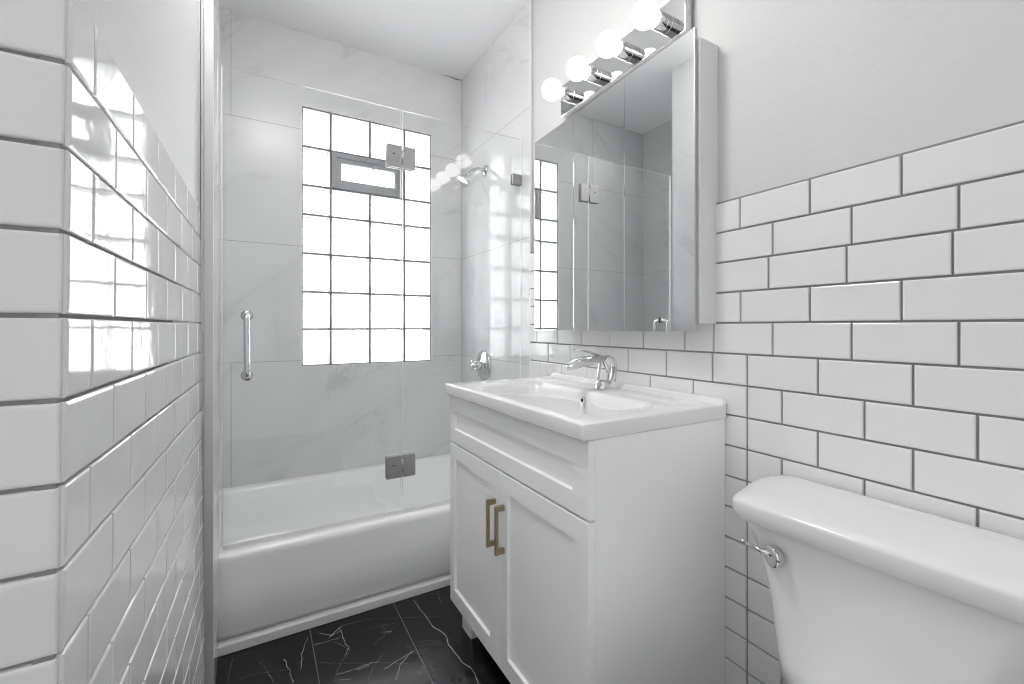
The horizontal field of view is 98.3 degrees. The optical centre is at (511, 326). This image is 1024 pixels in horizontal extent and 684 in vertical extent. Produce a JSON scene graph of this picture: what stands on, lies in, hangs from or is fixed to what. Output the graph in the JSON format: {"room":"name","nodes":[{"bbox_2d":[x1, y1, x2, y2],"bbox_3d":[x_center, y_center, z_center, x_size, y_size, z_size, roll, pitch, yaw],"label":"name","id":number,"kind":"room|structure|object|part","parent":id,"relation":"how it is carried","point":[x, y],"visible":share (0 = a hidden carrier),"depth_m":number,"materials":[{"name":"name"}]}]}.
{"room":"bathroom","nodes":[
{"label":"bathroom","id":0,"kind":"room"},
{"bbox_2d":[0,0,219,683],"bbox_3d":[-1.409,-0.206,0.524,1.704,2.533,1.182,0,0,-30],"label":"wall","id":1,"kind":"structure","parent":0,"point":[102,101],"depth_m":0.51,"materials":[{"name":"white tile"}]},
{"bbox_2d":[204,0,213,683],"bbox_3d":[-0.850,-0.206,1.241,0.022,2.533,0.006,0,0,-30],"label":"trim","id":2,"kind":"structure","parent":1,"relation":"attached to","point":[208,4],"depth_m":1.24,"materials":[{"name":"grey metal"}]},
{"bbox_2d":[221,65,414,549],"bbox_3d":[-0.682,-0.063,1.638,0.660,1.610,0.110,0,0,-30],"label":"shower door","id":3,"kind":"structure","parent":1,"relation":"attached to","point":[395,156],"depth_m":1.59,"materials":[{"name":"clear glass"}]},
{"bbox_3d":[-0.904,0.064,1.510,0.017,0.221,0.110,0,0,-30],"label":"handle","id":4,"kind":"part","parent":3,"relation":"part of","materials":[{"name":"silver metal"}]},
{"bbox_3d":[-0.705,-0.069,1.625,0.598,1.598,0.008,0,0,-30],"label":"glass pane","id":5,"kind":"part","parent":3,"relation":"part of","materials":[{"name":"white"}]},
{"bbox_2d":[220,8,461,488],"bbox_3d":[-1.576,-0.206,2.008,2.870,2.533,0.172,0,0,-30],"label":"wall","id":6,"kind":"structure","parent":0,"point":[291,419],"depth_m":2.20,"materials":[{"name":"white tile"}]},
{"bbox_2d":[302,106,430,365],"bbox_3d":[-0.778,-0.455,2.418,0.684,1.312,0.087,0,0,-30],"label":"window","id":7,"kind":"structure","parent":6,"relation":"in","point":[352,202],"depth_m":2.37,"materials":[{"name":"white glass"}]},
{"bbox_2d":[332,152,403,197],"bbox_3d":[-0.787,-0.814,2.417,0.375,0.185,0.079,0,0,-30],"label":"vent","id":8,"kind":"object","parent":7,"relation":"attached to","point":[354,173],"depth_m":2.38,"materials":[{"name":"grey metal"}]},
{"bbox_2d":[215,585,510,683],"bbox_3d":[-0.305,1.090,-0.112,2.960,0.060,3.410,0,0,-30],"label":"floor","id":9,"kind":"structure","parent":0,"point":[422,638],"depth_m":1.43,"materials":[{"name":"black stone"}]},
{"bbox_2d":[218,454,449,640],"bbox_3d":[-0.837,0.902,1.914,1.656,0.312,0.725,0,0,-30],"label":"bathtub","id":10,"kind":"object","parent":9,"relation":"on","point":[268,583],"visible":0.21,"depth_m":1.73,"materials":[{"name":"white ceramic"}]},
{"bbox_2d":[218,573,449,656],"bbox_3d":[-0.661,1.044,1.603,1.656,0.031,0.038,0,0,-30],"label":"trim","id":11,"kind":"structure","parent":10,"relation":"attached to","point":[240,642],"depth_m":1.59,"materials":[{"name":"white"}]},
{"bbox_2d":[450,395,724,683],"bbox_3d":[0.154,0.649,1.360,0.482,0.822,0.762,0,0,-30],"label":"vanity cabinet","id":12,"kind":"object","parent":9,"relation":"on","point":[573,561],"visible":0.91,"depth_m":1.07,"materials":[{"name":"white paint"}]},
{"bbox_3d":[-0.133,1.016,1.529,0.038,0.087,0.103,0,0,-30],"label":"leg","id":13,"kind":"part","parent":12,"relation":"part of","materials":[{"name":"white paint"}]},
{"bbox_3d":[-0.120,0.692,1.427,0.018,0.560,0.372,0,0,-30],"label":"door","id":14,"kind":"part","parent":12,"relation":"part of","materials":[{"name":"white paint"}]},
{"bbox_3d":[-0.061,0.565,1.279,0.028,0.136,0.010,0,0,-30],"label":"pull handle","id":15,"kind":"part","parent":12,"relation":"part of","materials":[{"name":"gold metal"}]},
{"bbox_3d":[-0.035,0.565,1.233,0.028,0.136,0.010,0,0,-30],"label":"pull handle","id":16,"kind":"part","parent":12,"relation":"part of","materials":[{"name":"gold metal"}]},
{"bbox_3d":[-0.023,0.323,1.258,0.018,0.167,0.762,0,0,-30],"label":"drawer","id":17,"kind":"part","parent":12,"relation":"part of","materials":[{"name":"white paint"}]},
{"bbox_3d":[0.070,0.692,1.096,0.018,0.560,0.388,0,0,-30],"label":"door","id":18,"kind":"part","parent":12,"relation":"part of","materials":[{"name":"white paint"}]},
{"bbox_2d":[446,373,726,441],"bbox_3d":[0.159,0.243,1.359,0.475,0.116,0.770,0,0,-30],"label":"sink","id":19,"kind":"object","parent":12,"relation":"in","point":[571,406],"visible":0.94,"depth_m":1.22,"materials":[{"name":"white ceramic"}]},
{"bbox_2d":[566,349,616,389],"bbox_3d":[0.253,0.134,1.407,0.191,0.132,0.049,0,0,-30],"label":"faucet","id":20,"kind":"object","parent":19,"relation":"on","point":[584,361],"visible":1,"depth_m":1.41,"materials":[{"name":"silver metal"}]},
{"bbox_3d":[0.235,0.112,1.397,0.151,0.042,0.048,0,0,-30],"label":"spout","id":21,"kind":"part","parent":20,"relation":"part of","materials":[{"name":"silver metal"}]},
{"bbox_3d":[0.246,0.085,1.403,0.122,0.036,0.014,0,0,-30],"label":"lever","id":22,"kind":"part","parent":20,"relation":"part of","materials":[{"name":"silver metal"}]},
{"bbox_2d":[732,475,1023,683],"bbox_3d":[0.455,0.693,0.648,0.648,0.734,0.484,0,0,-30],"label":"toilet","id":23,"kind":"object","parent":9,"relation":"on","point":[864,589],"visible":1,"depth_m":0.70,"materials":[{"name":"white ceramic"}]},
{"bbox_3d":[0.474,0.422,0.837,0.027,0.038,0.079,0,0,-24],"label":"flush lever","id":24,"kind":"part","parent":23,"relation":"part of","materials":[{"name":"silver metal"}]},
{"bbox_2d":[220,0,527,79],"bbox_3d":[-0.575,-1.513,0.357,2.960,0.080,4.092,0,0,-30],"label":"ceiling","id":25,"kind":"structure","parent":0,"point":[445,37],"depth_m":2.14,"materials":[{"name":"white paint"}]},
{"bbox_2d":[462,0,1023,683],"bbox_3d":[0.688,-0.206,1.083,0.167,2.533,4.092,0,0,-30],"label":"wall","id":26,"kind":"structure","parent":0,"point":[867,336],"depth_m":0.95,"materials":[{"name":"white tile"}]},
{"bbox_2d":[402,110,521,512],"bbox_3d":[-0.201,-0.061,1.915,0.552,1.614,0.025,0,0,-30],"label":"glass screen","id":27,"kind":"object","parent":26,"relation":"attached to","point":[515,179],"visible":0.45,"depth_m":1.84,"materials":[{"name":"clear glass"}]},
{"bbox_2d":[458,165,487,186],"bbox_3d":[-0.211,-0.799,2.336,0.154,0.127,0.072,0,0,-30],"label":"shower","id":28,"kind":"object","parent":26,"relation":"attached to","point":[464,180],"visible":1,"depth_m":2.32,"materials":[{"name":"silver metal"}]},
{"bbox_3d":[-0.190,-0.821,2.346,0.093,0.054,0.022,0,0,-30],"label":"shower arm","id":29,"kind":"part","parent":28,"relation":"part of","materials":[{"name":"silver metal"}]},
{"bbox_2d":[471,350,490,379],"bbox_3d":[-0.182,0.205,2.364,0.075,0.158,0.158,0,0,-30],"label":"shower valve","id":30,"kind":"object","parent":26,"relation":"attached to","point":[482,365],"visible":1,"depth_m":2.34,"materials":[{"name":"silver metal"}]},
{"bbox_3d":[-0.192,0.205,2.358,0.053,0.057,0.057,0,0,-30],"label":"cross handle","id":31,"kind":"part","parent":30,"relation":"part of","materials":[{"name":"silver metal"}]},
{"bbox_2d":[529,0,531,377],"bbox_3d":[0.084,-0.206,1.979,0.010,2.533,0.009,0,0,-30],"label":"trim","id":32,"kind":"structure","parent":26,"relation":"attached to","point":[530,1],"depth_m":1.98,"materials":[{"name":"white metal"}]},
{"bbox_2d":[542,0,692,117],"bbox_3d":[0.296,-0.885,1.465,0.157,0.119,0.589,0,0,-30],"label":"vanity light","id":33,"kind":"object","parent":26,"relation":"attached to","point":[656,29],"visible":1,"depth_m":1.39,"materials":[{"name":"silver metal"}]},
{"bbox_2d":[542,78,574,102],"bbox_3d":[0.170,-0.879,1.655,0.126,0.075,0.075,0,0,-30],"label":"bulb","id":34,"kind":"object","parent":33,"relation":"attached to","point":[552,89],"depth_m":1.63,"materials":[{"name":"white glass"}]},
{"bbox_2d":[566,56,601,84],"bbox_3d":[0.245,-0.879,1.523,0.126,0.075,0.075,0,0,-30],"label":"bulb","id":35,"kind":"object","parent":33,"relation":"attached to","point":[578,69],"depth_m":1.50,"materials":[{"name":"white glass"}]},
{"bbox_2d":[596,30,634,61],"bbox_3d":[0.321,-0.879,1.391,0.126,0.075,0.075,0,0,-30],"label":"bulb","id":36,"kind":"object","parent":33,"relation":"attached to","point":[609,44],"depth_m":1.37,"materials":[{"name":"white glass"}]},
{"bbox_2d":[631,0,673,34],"bbox_3d":[0.397,-0.879,1.260,0.126,0.075,0.075,0,0,-30],"label":"bulb","id":37,"kind":"object","parent":33,"relation":"attached to","point":[646,14],"depth_m":1.24,"materials":[{"name":"white glass"}]},
{"bbox_2d":[535,27,717,331],"bbox_3d":[0.321,-0.381,1.493,0.086,0.788,0.768,0,0,-30],"label":"medicine cabinet","id":38,"kind":"object","parent":26,"relation":"attached to","point":[626,186],"visible":1,"depth_m":1.32,"materials":[{"name":"white metal"}]},
{"bbox_3d":[0.161,-0.373,1.698,0.011,0.770,0.254,0,0,-30],"label":"mirror door","id":39,"kind":"part","parent":38,"relation":"part of","materials":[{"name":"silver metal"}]},
{"bbox_3d":[0.287,-0.377,1.477,0.011,0.779,0.252,0,0,-30],"label":"mirror door","id":40,"kind":"part","parent":38,"relation":"part of","materials":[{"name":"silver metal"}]},
{"bbox_3d":[0.414,-0.381,1.257,0.011,0.788,0.252,0,0,-30],"label":"mirror door","id":41,"kind":"part","parent":38,"relation":"part of","materials":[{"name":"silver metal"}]}
]}

